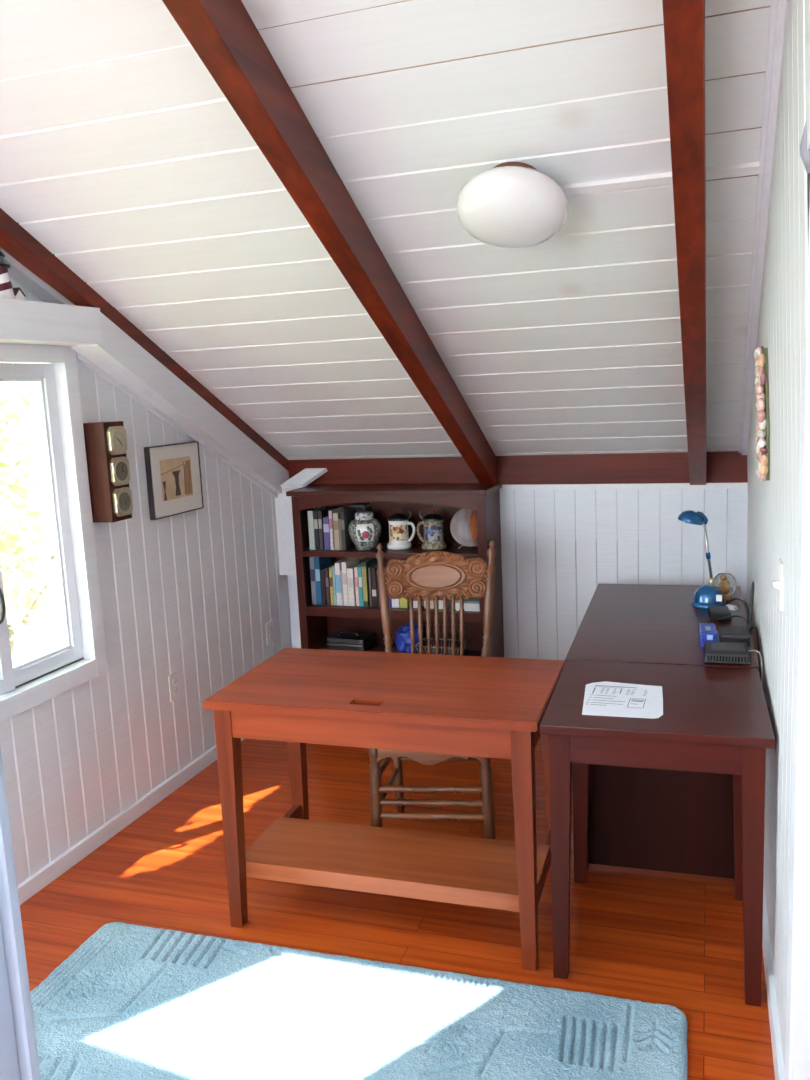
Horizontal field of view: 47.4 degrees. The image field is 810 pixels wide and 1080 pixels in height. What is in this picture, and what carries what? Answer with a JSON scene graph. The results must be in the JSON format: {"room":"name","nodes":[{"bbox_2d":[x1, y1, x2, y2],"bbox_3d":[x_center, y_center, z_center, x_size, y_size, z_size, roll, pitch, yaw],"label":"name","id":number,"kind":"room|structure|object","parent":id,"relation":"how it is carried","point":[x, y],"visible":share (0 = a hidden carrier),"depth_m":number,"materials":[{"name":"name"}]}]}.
{"room":"home office","nodes":[
{"label":"home office","id":0,"kind":"room"},
{"bbox_2d":[0,247,291,885],"bbox_3d":[-2.187,-0.237,1.724,0.735,3.430,7.220,1,10,20],"label":"wall","id":1,"kind":"structure","parent":0,"point":[194,594],"depth_m":3.79,"materials":[{"name":"paint"}]},
{"bbox_2d":[0,248,73,304],"bbox_3d":[-1.452,-1.022,2.564,0.075,0.728,1.530,1,10,20],"label":"trim","id":2,"kind":"structure","parent":1,"relation":"attached to","point":[20,274],"depth_m":3.09,"materials":[{"name":"white paint"}]},
{"bbox_2d":[0,298,102,345],"bbox_3d":[-1.412,-0.633,2.584,0.149,0.126,1.565,1,10,20],"label":"trim","id":3,"kind":"structure","parent":1,"relation":"attached to","point":[21,321],"depth_m":3.04,"materials":[{"name":"white paint"}]},
{"bbox_2d":[0,251,25,299],"bbox_3d":[-1.280,-0.847,2.942,0.080,0.170,0.118,1,10,20],"label":"lighthouse figurine","id":4,"kind":"object","parent":3,"relation":"on","point":[6,289],"visible":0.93,"depth_m":2.91,"materials":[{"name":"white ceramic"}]},
{"bbox_2d":[0,343,107,721],"bbox_3d":[-1.467,0.026,2.734,0.108,1.233,1.551,1,10,20],"label":"window","id":5,"kind":"structure","parent":1,"relation":"in","point":[25,685],"depth_m":3.34,"materials":[{"name":"white paint"}]},
{"bbox_2d":[83,421,132,522],"bbox_3d":[-1.112,-0.257,3.468,0.116,0.370,0.120,1,10,20],"label":"station","id":6,"kind":"object","parent":1,"relation":"attached to","point":[105,442],"visible":1,"depth_m":3.42,"materials":[{"name":"brown wood"}]},
{"bbox_2d":[17,738,244,904],"bbox_3d":[-1.413,1.255,2.834,0.020,0.062,4.900,1,10,20],"label":"baseboard","id":7,"kind":"structure","parent":1,"relation":"attached to","point":[73,855],"depth_m":3.57,"materials":[{"name":"white paint"}]},
{"bbox_2d":[0,208,288,470],"bbox_3d":[-1.067,-0.789,3.507,0.085,1.354,2.830,0,10,16],"label":"trim","id":8,"kind":"structure","parent":1,"relation":"attached to","point":[15,240],"depth_m":3.21,"materials":[{"name":"red wood"}]},
{"bbox_2d":[144,441,203,519],"bbox_3d":[-0.986,-0.261,3.955,0.026,0.300,0.374,1,10,20],"label":"framed picture","id":9,"kind":"object","parent":1,"relation":"attached to","point":[173,471],"visible":1,"depth_m":3.93,"materials":[{"name":"beige paper"}]},
{"bbox_2d":[159,456,192,500],"bbox_3d":[-0.978,-0.265,3.952,0.001,0.172,0.230,1,10,20],"label":"art print","id":10,"kind":"object","parent":9,"relation":"attached to","point":[175,472],"depth_m":3.95},
{"bbox_2d":[168,671,180,701],"bbox_3d":[-0.995,0.633,3.986,0.009,0.116,0.072,1,10,20],"label":"wall outlet","id":11,"kind":"object","parent":1,"relation":"attached to","point":[174,684],"visible":1,"depth_m":3.98,"materials":[{"name":"white plastic"}]},
{"bbox_2d":[70,312,288,497],"bbox_3d":[-0.872,-0.500,4.109,0.143,0.914,1.630,1,10,20],"label":"trim","id":12,"kind":"structure","parent":1,"relation":"attached to","point":[120,360],"depth_m":3.83,"materials":[{"name":"white paint"}]},
{"bbox_2d":[265,620,273,644],"bbox_3d":[-0.703,0.482,4.800,0.009,0.116,0.072,1,10,20],"label":"wall outlet","id":13,"kind":"object","parent":1,"relation":"attached to","point":[269,625],"visible":1,"depth_m":4.79,"materials":[{"name":"white plastic"}]},
{"bbox_2d":[0,0,770,459],"bbox_3d":[-0.934,-0.868,1.265,3.270,2.205,7.212,1,10,20],"label":"ceiling","id":14,"kind":"structure","parent":0,"point":[122,154],"depth_m":2.60,"materials":[{"name":"white paint"}]},
{"bbox_2d":[456,161,567,248],"bbox_3d":[0.277,-0.873,2.397,0.281,0.201,0.282,-7,10,-27],"label":"ceiling lamp","id":15,"kind":"object","parent":14,"relation":"attached to","point":[514,204],"visible":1,"depth_m":2.32,"materials":[{"name":"white glass"}]},
{"bbox_2d":[560,162,764,195],"bbox_3d":[0.651,-0.922,2.358,0.557,0.025,0.035,1,10,20],"label":"trim","id":16,"kind":"structure","parent":14,"relation":"attached to","point":[752,168],"depth_m":2.36,"materials":[{"name":"white wood"}]},
{"bbox_2d":[20,736,774,1079],"bbox_3d":[-0.856,1.506,1.520,3.600,0.060,7.250,1,10,20],"label":"floor","id":17,"kind":"structure","parent":0,"point":[652,936],"depth_m":2.98,"materials":[{"name":"brown wood"}]},
{"bbox_2d":[0,748,40,1079],"bbox_3d":[-0.556,0.504,1.172,0.110,2.000,0.076,1,10,20],"label":"trim","id":18,"kind":"structure","parent":17,"relation":"on","point":[18,1046],"depth_m":1.18,"materials":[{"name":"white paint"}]},
{"bbox_2d":[30,922,687,1079],"bbox_3d":[-0.277,1.331,2.173,1.799,0.020,1.155,0,10,17],"label":"area rug","id":19,"kind":"object","parent":17,"relation":"on","point":[132,1002],"visible":0.93,"depth_m":2.44,"materials":[{"name":"blue fabric"}]},
{"bbox_2d":[203,648,565,971],"bbox_3d":[-0.025,0.815,2.983,1.020,0.757,0.588,0,10,18],"label":"writing desk","id":20,"kind":"object","parent":17,"relation":"on","point":[478,706],"visible":0.93,"depth_m":2.83,"materials":[{"name":"brown wood"}]},
{"bbox_2d":[245,817,549,911],"bbox_3d":[-0.036,1.026,2.951,0.952,0.054,0.314,0,10,18],"label":"shelf","id":21,"kind":"object","parent":20,"relation":"attached to","point":[454,869],"depth_m":2.90,"materials":[{"name":"brown wood"}]},
{"bbox_2d":[286,483,503,657],"bbox_3d":[-0.032,0.327,4.635,1.021,1.190,0.308,1,10,20],"label":"bookcase","id":22,"kind":"object","parent":17,"relation":"on","point":[317,622],"visible":0.43,"depth_m":4.58,"materials":[{"name":"brown wood"}]},
{"bbox_2d":[309,557,316,604],"bbox_3d":[-0.441,0.196,4.750,0.025,0.244,0.154,1,10,20],"label":"book","id":23,"kind":"object","parent":22,"relation":"on","point":[312,560],"visible":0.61,"depth_m":4.68,"materials":[{"name":"blue paper"}]},
{"bbox_2d":[307,507,324,549],"bbox_3d":[-0.446,-0.061,4.706,0.029,0.198,0.153,1,10,20],"label":"book","id":24,"kind":"object","parent":22,"relation":"on","point":[310,512],"visible":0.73,"depth_m":4.64,"materials":[{"name":"white paper"}]},
{"bbox_2d":[313,508,325,549],"bbox_3d":[-0.420,-0.059,4.697,0.022,0.194,0.154,1,10,20],"label":"book","id":25,"kind":"object","parent":22,"relation":"on","point":[315,513],"visible":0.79,"depth_m":4.63,"materials":[{"name":"black paper"}]},
{"bbox_2d":[314,557,331,604],"bbox_3d":[-0.415,0.196,4.740,0.025,0.246,0.154,1,10,20],"label":"book","id":26,"kind":"object","parent":22,"relation":"on","point":[321,563],"visible":0.56,"depth_m":4.68,"materials":[{"name":"blue paper"}]},
{"bbox_2d":[320,569,326,604],"bbox_3d":[-0.389,0.229,4.738,0.021,0.178,0.153,1,10,20],"label":"book","id":27,"kind":"object","parent":22,"relation":"on","point":[322,572],"visible":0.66,"depth_m":4.67,"materials":[{"name":"black paper"}]},
{"bbox_2d":[318,507,333,549],"bbox_3d":[-0.397,-0.059,4.689,0.019,0.196,0.154,1,10,20],"label":"book","id":28,"kind":"object","parent":22,"relation":"on","point":[325,512],"visible":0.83,"depth_m":4.62,"materials":[{"name":"black paper"}]},
{"bbox_2d":[323,516,330,549],"bbox_3d":[-0.366,-0.043,4.680,0.031,0.164,0.154,1,10,20],"label":"book","id":29,"kind":"object","parent":22,"relation":"on","point":[326,528],"visible":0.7,"depth_m":4.61,"materials":[{"name":"purple paper"}]},
{"bbox_2d":[325,564,334,604],"bbox_3d":[-0.366,0.224,4.728,0.017,0.188,0.154,1,10,20],"label":"book","id":30,"kind":"object","parent":22,"relation":"on","point":[327,568],"visible":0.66,"depth_m":4.66,"materials":[{"name":"paper"}]},
{"bbox_2d":[329,567,333,604],"bbox_3d":[-0.346,0.223,4.721,0.016,0.192,0.154,1,10,20],"label":"book","id":31,"kind":"object","parent":22,"relation":"on","point":[330,568],"visible":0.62,"depth_m":4.65,"materials":[{"name":"yellow paper"}]},
{"bbox_2d":[332,565,336,604],"bbox_3d":[-0.331,0.219,4.715,0.013,0.200,0.153,1,10,20],"label":"book","id":32,"kind":"object","parent":22,"relation":"on","point":[333,567],"visible":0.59,"depth_m":4.64,"materials":[{"name":"blue paper"}]},
{"bbox_2d":[329,507,343,549],"bbox_3d":[-0.343,-0.060,4.669,0.016,0.198,0.154,1,10,20],"label":"book","id":33,"kind":"object","parent":22,"relation":"on","point":[331,526],"visible":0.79,"depth_m":4.60,"materials":[{"name":"paper"}]},
{"bbox_2d":[338,518,342,549],"bbox_3d":[-0.296,-0.040,4.656,0.013,0.158,0.153,1,10,20],"label":"book","id":34,"kind":"object","parent":22,"relation":"on","point":[339,520],"visible":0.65,"depth_m":4.58,"materials":[{"name":"brown paper"}]},
{"bbox_2d":[335,557,346,605],"bbox_3d":[-0.310,0.210,4.705,0.028,0.218,0.154,1,10,20],"label":"book","id":35,"kind":"object","parent":22,"relation":"on","point":[338,566],"visible":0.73,"depth_m":4.63,"materials":[{"name":"blue paper"}]},
{"bbox_2d":[333,509,348,549],"bbox_3d":[-0.317,-0.054,4.661,0.026,0.186,0.154,1,10,20],"label":"book","id":36,"kind":"object","parent":22,"relation":"on","point":[337,515],"visible":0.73,"depth_m":4.59,"materials":[{"name":"beige paper"}]},
{"bbox_2d":[340,569,343,605],"bbox_3d":[-0.291,0.227,4.702,0.006,0.184,0.153,1,10,20],"label":"book","id":37,"kind":"object","parent":22,"relation":"on","point":[341,569],"visible":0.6,"depth_m":4.63,"materials":[{"name":"white paper"}]},
{"bbox_2d":[341,508,355,549],"bbox_3d":[-0.281,-0.055,4.647,0.017,0.190,0.154,1,10,20],"label":"book","id":38,"kind":"object","parent":22,"relation":"on","point":[347,516],"visible":0.77,"depth_m":4.60,"materials":[{"name":"black paper"}]},
{"bbox_2d":[341,560,357,605],"bbox_3d":[-0.276,0.209,4.693,0.025,0.222,0.154,1,10,20],"label":"book","id":39,"kind":"object","parent":22,"relation":"on","point":[346,564],"visible":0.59,"depth_m":4.62,"materials":[{"name":"white paper"}]},
{"bbox_2d":[347,557,365,560],"bbox_3d":[-0.234,0.084,4.673,0.070,0.020,0.152,1,10,20],"label":"book","id":40,"kind":"object","parent":39,"relation":"on","point":[348,558],"visible":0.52,"depth_m":4.61,"materials":[{"name":"grey paper"}]},
{"bbox_2d":[327,630,374,650],"bbox_3d":[-0.281,0.519,4.776,0.210,0.107,0.177,1,10,20],"label":"camera bag","id":41,"kind":"object","parent":22,"relation":"on","point":[347,640],"visible":0.98,"depth_m":4.72,"materials":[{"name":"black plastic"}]},
{"bbox_2d":[347,563,360,605],"bbox_3d":[-0.246,0.224,4.685,0.032,0.192,0.154,1,10,20],"label":"book","id":42,"kind":"object","parent":22,"relation":"on","point":[350,571],"visible":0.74,"depth_m":4.62,"materials":[{"name":"white paper"}]},
{"bbox_2d":[354,564,361,605],"bbox_3d":[-0.215,0.221,4.673,0.017,0.198,0.154,1,10,20],"label":"book","id":43,"kind":"object","parent":22,"relation":"on","point":[356,567],"visible":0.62,"depth_m":4.60,"materials":[{"name":"pink paper"}]},
{"bbox_2d":[358,565,363,605],"bbox_3d":[-0.196,0.221,4.666,0.018,0.200,0.154,1,10,20],"label":"book","id":44,"kind":"object","parent":22,"relation":"on","point":[359,567],"visible":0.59,"depth_m":4.60,"materials":[{"name":"teal paper"}]},
{"bbox_2d":[348,511,380,549],"bbox_3d":[-0.201,-0.049,4.591,0.166,0.188,0.172,1,10,20],"label":"ginger jar","id":45,"kind":"object","parent":22,"relation":"on","point":[364,530],"visible":1,"depth_m":4.54,"materials":[{"name":"green ceramic"}]},
{"bbox_2d":[362,531,369,538],"bbox_3d":[-0.192,-0.025,4.516,0.038,0.039,0.022,-3,9,-1],"label":"flower","id":46,"kind":"object","parent":45,"relation":"on","point":[365,534],"depth_m":4.51,"materials":[{"name":"pink ceramic"}]},
{"bbox_2d":[362,506,371,510],"bbox_3d":[-0.191,-0.073,4.725,0.023,0.192,0.082,1,10,20],"label":"book","id":47,"kind":"object","parent":22,"relation":"on","point":[367,508],"visible":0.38,"depth_m":4.70,"materials":[{"name":"black paper"}]},
{"bbox_2d":[350,503,369,507],"bbox_3d":[-0.230,-0.177,4.724,0.085,0.016,0.077,1,10,20],"label":"book","id":48,"kind":"object","parent":47,"relation":"on","point":[355,505],"visible":1,"depth_m":4.70,"materials":[{"name":"black paper"}]},
{"bbox_2d":[361,558,376,606],"bbox_3d":[-0.175,0.209,4.657,0.024,0.224,0.154,1,10,20],"label":"book","id":49,"kind":"object","parent":22,"relation":"on","point":[366,564],"visible":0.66,"depth_m":4.59,"materials":[{"name":"yellow paper"}]},
{"bbox_2d":[368,563,377,606],"bbox_3d":[-0.148,0.222,4.650,0.009,0.198,0.153,1,10,20],"label":"book","id":50,"kind":"object","parent":22,"relation":"on","point":[369,568],"visible":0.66,"depth_m":4.58,"materials":[{"name":"paper"}]},
{"bbox_2d":[371,563,385,606],"bbox_3d":[-0.128,0.224,4.643,0.023,0.194,0.154,1,10,20],"label":"book","id":51,"kind":"object","parent":22,"relation":"on","point":[374,569],"visible":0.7,"depth_m":4.57,"materials":[{"name":"black paper"}]},
{"bbox_2d":[376,566,385,606],"bbox_3d":[-0.102,0.230,4.635,0.023,0.184,0.153,1,10,20],"label":"book","id":52,"kind":"object","parent":22,"relation":"on","point":[385,566],"visible":0.23,"depth_m":4.57,"materials":[{"name":"black paper"}]},
{"bbox_2d":[369,644,395,651],"bbox_3d":[-0.119,0.567,4.708,0.100,0.020,0.170,1,10,20],"label":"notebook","id":53,"kind":"object","parent":22,"relation":"on","point":[379,648],"visible":0.37,"depth_m":4.72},
{"bbox_2d":[392,599,399,607],"bbox_3d":[-0.032,0.299,4.591,0.038,0.056,0.101,1,10,20],"label":"book","id":54,"kind":"object","parent":22,"relation":"on","point":[395,602],"visible":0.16,"depth_m":4.55,"materials":[{"name":"white paper"}]},
{"bbox_2d":[387,507,414,549],"bbox_3d":[-0.031,-0.060,4.562,0.124,0.205,0.128,-7,10,-27],"label":"stein","id":55,"kind":"object","parent":22,"relation":"on","point":[399,539],"visible":1,"depth_m":4.53,"materials":[{"name":"white ceramic"}]},
{"bbox_2d":[400,598,408,607],"bbox_3d":[0.009,0.297,4.576,0.040,0.060,0.101,1,10,20],"label":"book","id":56,"kind":"object","parent":22,"relation":"on","point":[404,603],"visible":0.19,"depth_m":4.53,"materials":[{"name":"yellow paper"}]},
{"bbox_2d":[395,620,422,653],"bbox_3d":[0.014,0.488,4.652,0.141,0.180,0.119,1,10,20],"label":"bag","id":57,"kind":"object","parent":22,"relation":"on","point":[402,641],"visible":0.64,"depth_m":4.62,"materials":[{"name":"plastic"}]},
{"bbox_2d":[413,601,423,607],"bbox_3d":[0.065,0.296,4.561,0.049,0.062,0.091,1,10,20],"label":"carton","id":58,"kind":"object","parent":22,"relation":"on","point":[415,603],"visible":0.07,"depth_m":4.52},
{"bbox_2d":[424,601,434,608],"bbox_3d":[0.131,0.296,4.538,0.049,0.064,0.091,1,10,20],"label":"carton","id":59,"kind":"object","parent":22,"relation":"on","point":[432,603],"visible":0.15,"depth_m":4.50,"materials":[{"name":"beige cardboard"}]},
{"bbox_2d":[416,507,446,549],"bbox_3d":[0.137,-0.059,4.504,0.126,0.205,0.126,-7,10,-25],"label":"stein","id":60,"kind":"object","parent":22,"relation":"on","point":[433,539],"visible":1,"depth_m":4.47,"materials":[{"name":"multicoloured ceramic"}]},
{"bbox_2d":[415,638,466,655],"bbox_3d":[0.181,0.547,4.570,0.228,0.078,0.149,1,10,20],"label":"wire basket","id":61,"kind":"object","parent":22,"relation":"on","point":[416,646],"visible":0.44,"depth_m":4.59,"materials":[{"name":"metal"}]},
{"bbox_2d":[426,631,459,650],"bbox_3d":[0.184,0.497,4.560,0.178,0.119,0.068,1,10,20],"label":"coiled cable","id":62,"kind":"object","parent":61,"relation":"in","point":[439,631],"visible":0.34,"depth_m":4.54,"materials":[{"name":"black plastic"}]},
{"bbox_2d":[438,600,451,608],"bbox_3d":[0.192,0.296,4.516,0.049,0.066,0.091,1,10,20],"label":"carton","id":63,"kind":"object","parent":22,"relation":"on","point":[440,602],"visible":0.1,"depth_m":4.48,"materials":[{"name":"white cardboard"}]},
{"bbox_2d":[450,508,477,548],"bbox_3d":[0.319,-0.060,4.479,0.178,0.198,0.116,1,10,20],"label":"decorative plate","id":64,"kind":"object","parent":22,"relation":"on","point":[463,525],"visible":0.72,"depth_m":4.47,"materials":[{"name":"white ceramic"}]},
{"bbox_2d":[455,597,479,611],"bbox_3d":[0.320,0.305,4.477,0.123,0.048,0.141,1,10,20],"label":"book","id":65,"kind":"object","parent":22,"relation":"on","point":[472,603],"visible":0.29,"depth_m":4.41,"materials":[{"name":"white paper"}]},
{"bbox_2d":[369,540,495,838],"bbox_3d":[0.110,0.578,3.443,0.476,1.068,0.574,-1,9,7],"label":"dining chair","id":66,"kind":"object","parent":17,"relation":"on","point":[435,576],"visible":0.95,"depth_m":3.59,"materials":[{"name":"brown wood"}]},
{"bbox_2d":[540,660,774,1006],"bbox_3d":[0.747,0.821,2.734,0.590,0.757,0.598,0,10,17],"label":"side table","id":67,"kind":"object","parent":17,"relation":"on","point":[713,719],"visible":0.96,"depth_m":2.49,"materials":[{"name":"brown wood"}]},
{"bbox_2d":[582,681,662,718],"bbox_3d":[0.623,0.456,2.643,0.240,0.002,0.299,1,10,20],"label":"paper sheet","id":68,"kind":"object","parent":67,"relation":"on","point":[605,698],"visible":1,"depth_m":2.63,"materials":[{"name":"white paper"}]},
{"bbox_2d":[588,685,646,707],"bbox_3d":[0.615,0.452,2.666,0.160,0.001,0.175,1,10,20],"label":"print","id":69,"kind":"object","parent":68,"relation":"on","point":[601,696],"depth_m":2.66,"materials":[{"name":"grey paper"}]},
{"bbox_2d":[565,584,758,884],"bbox_3d":[1.007,0.670,3.587,0.602,0.757,1.190,0,10,17],"label":"side table","id":70,"kind":"object","parent":17,"relation":"on","point":[676,821],"visible":0.38,"depth_m":3.12,"materials":[{"name":"brown wood"}]},
{"bbox_2d":[699,623,716,646],"bbox_3d":[1.041,0.327,3.170,0.054,0.051,0.141,0,10,16],"label":"box","id":71,"kind":"object","parent":70,"relation":"on","point":[707,631],"visible":0.89,"depth_m":3.11,"materials":[{"name":"blue plastic"}]},
{"bbox_2d":[678,510,748,619],"bbox_3d":[1.232,0.095,3.493,0.200,0.387,0.455,-6,10,-18],"label":"desk lamp","id":72,"kind":"object","parent":70,"relation":"on","point":[705,596],"visible":0.92,"depth_m":3.62,"materials":[{"name":"blue painted metal"},{"name":"chrome steel"}]},
{"bbox_2d":[708,578,714,586],"bbox_3d":[1.217,0.167,3.660,0.026,0.032,0.025,1,10,20],"label":"socket","id":73,"kind":"object","parent":72,"relation":"attached to","point":[711,582],"depth_m":3.65,"materials":[{"name":"metal"}]},
{"bbox_2d":[714,573,735,600],"bbox_3d":[1.305,0.188,3.767,0.092,0.108,0.092,1,10,20],"label":"glass ornament","id":74,"kind":"object","parent":70,"relation":"on","point":[725,582],"visible":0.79,"depth_m":3.73,"materials":[{"name":"clear glass"}]},
{"bbox_2d":[708,606,747,623],"bbox_3d":[1.185,0.290,3.387,0.089,0.040,0.339,-2,9,2],"label":"power adapter","id":75,"kind":"object","parent":70,"relation":"on","point":[716,613],"visible":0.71,"depth_m":3.43,"materials":[{"name":"black plastic"}]},
{"bbox_2d":[726,604,738,610],"bbox_3d":[1.278,0.264,3.594,0.020,0.018,0.048,-10,12,-40],"label":"plug adapter","id":76,"kind":"object","parent":70,"relation":"on","point":[731,607],"visible":0.85,"depth_m":3.59,"materials":[{"name":"white plastic"}]},
{"bbox_2d":[704,641,762,687],"bbox_3d":[1.062,0.454,2.993,0.175,0.216,0.149,0,10,17],"label":"router","id":77,"kind":"object","parent":70,"relation":"on","point":[716,652],"visible":0.88,"depth_m":2.93,"materials":[{"name":"black plastic"}]},
{"bbox_2d":[707,582,760,679],"bbox_3d":[1.137,0.375,3.143,0.139,0.456,0.511,-2,9,6],"label":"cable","id":78,"kind":"object","parent":70,"relation":"on","point":[740,634],"visible":0.74,"depth_m":3.12,"materials":[{"name":"black plastic"}]},
{"bbox_2d":[287,489,747,659],"bbox_3d":[0.566,0.302,4.657,2.660,1.179,0.120,1,10,20],"label":"wall","id":79,"kind":"structure","parent":0,"point":[557,546],"depth_m":4.42,"materials":[{"name":"white paint"}]},
{"bbox_2d":[275,486,317,574],"bbox_3d":[-0.555,-0.049,4.880,0.229,0.463,0.102,1,10,20],"label":"trim","id":80,"kind":"structure","parent":79,"relation":"attached to","point":[283,503],"depth_m":4.85,"materials":[{"name":"white paint"}]},
{"bbox_2d":[280,468,326,487],"bbox_3d":[-0.524,-0.321,4.788,0.240,0.096,0.090,-6,10,-20],"label":"trim","id":81,"kind":"structure","parent":79,"relation":"attached to","point":[306,476],"depth_m":4.78,"materials":[{"name":"white paint"}]},
{"bbox_2d":[162,0,496,483],"bbox_3d":[-0.048,-0.760,3.028,0.073,1.549,3.046,0,10,17],"label":"beam","id":82,"kind":"structure","parent":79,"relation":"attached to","point":[222,33],"depth_m":2.38,"materials":[{"name":"red wood"}]},
{"bbox_2d":[288,451,747,485],"bbox_3d":[0.423,-0.353,4.582,2.425,0.147,0.096,1,10,20],"label":"beam","id":83,"kind":"structure","parent":79,"relation":"on","point":[727,466],"depth_m":4.45,"materials":[{"name":"red wood"}]},
{"bbox_2d":[499,483,747,489],"bbox_3d":[0.493,-0.259,4.531,2.275,0.027,0.036,1,10,20],"label":"trim","id":84,"kind":"structure","parent":79,"relation":"attached to","point":[637,485],"depth_m":4.32,"materials":[{"name":"white paint"}]},
{"bbox_2d":[662,0,705,484],"bbox_3d":[0.705,-0.871,2.280,0.072,1.938,3.893,0,10,18],"label":"beam","id":85,"kind":"structure","parent":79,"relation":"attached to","point":[684,20],"depth_m":2.17,"materials":[{"name":"red wood"}]},
{"bbox_2d":[746,0,809,1070],"bbox_3d":[0.865,-0.424,1.956,0.174,3.450,4.754,0,10,18],"label":"wall","id":86,"kind":"structure","parent":0,"point":[772,530],"depth_m":2.15,"materials":[{"name":"white paint"}]},
{"bbox_2d":[754,346,768,481],"bbox_3d":[1.023,-0.360,2.647,0.040,0.389,0.200,0,10,18],"label":"plaque","id":87,"kind":"object","parent":86,"relation":"attached to","point":[760,354],"visible":1,"depth_m":2.58,"materials":[{"name":"multicoloured"}]},
{"bbox_2d":[738,0,786,454],"bbox_3d":[0.877,-0.933,2.212,0.046,1.764,3.801,1,10,19],"label":"trim","id":88,"kind":"structure","parent":86,"relation":"attached to","point":[778,7],"depth_m":2.37,"materials":[{"name":"white paint"}]},
{"bbox_2d":[762,883,784,1079],"bbox_3d":[1.189,1.081,3.107,0.018,0.085,2.601,0,10,18],"label":"baseboard","id":89,"kind":"structure","parent":86,"relation":"attached to","point":[778,1062],"depth_m":2.36,"materials":[{"name":"white paint"}]},
{"bbox_2d":[772,559,783,610],"bbox_3d":[0.912,0.108,2.256,0.025,0.116,0.072,0,10,18],"label":"light switch","id":90,"kind":"object","parent":86,"relation":"attached to","point":[778,584],"visible":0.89,"depth_m":2.23,"materials":[{"name":"white plastic"}]},
{"bbox_2d":[785,121,809,1079],"bbox_3d":[0.679,0.390,1.218,0.237,2.100,1.097,0,10,17],"label":"door","id":91,"kind":"structure","parent":86,"relation":"in","point":[797,1048],"depth_m":1.71,"materials":[{"name":"white paint"}]},
{"label":"outside","id":92,"kind":"structure","parent":0,"visible":0},
{"bbox_2d":[4,515,63,663],"bbox_3d":[-12.482,2.826,13.614,27.400,0.100,44.000,1,10,20],"label":"ground","id":93,"kind":"structure","parent":92,"point":[46,638],"depth_m":17.97,"materials":[{"name":"white"}]},
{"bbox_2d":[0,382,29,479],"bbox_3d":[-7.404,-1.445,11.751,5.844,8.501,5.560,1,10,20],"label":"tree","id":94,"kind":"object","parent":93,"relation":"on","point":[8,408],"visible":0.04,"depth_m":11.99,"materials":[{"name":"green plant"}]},
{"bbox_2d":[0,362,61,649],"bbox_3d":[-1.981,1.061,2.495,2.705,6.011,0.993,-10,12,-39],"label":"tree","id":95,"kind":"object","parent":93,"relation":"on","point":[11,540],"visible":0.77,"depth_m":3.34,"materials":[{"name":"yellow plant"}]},
{"bbox_2d":[0,362,63,665],"bbox_3d":[-3.289,0.401,6.902,3.429,6.046,3.335,1,10,20],"label":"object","id":96,"kind":"object","parent":93,"relation":"on","point":[28,629],"visible":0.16,"depth_m":6.52,"materials":[{"name":"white plant"}]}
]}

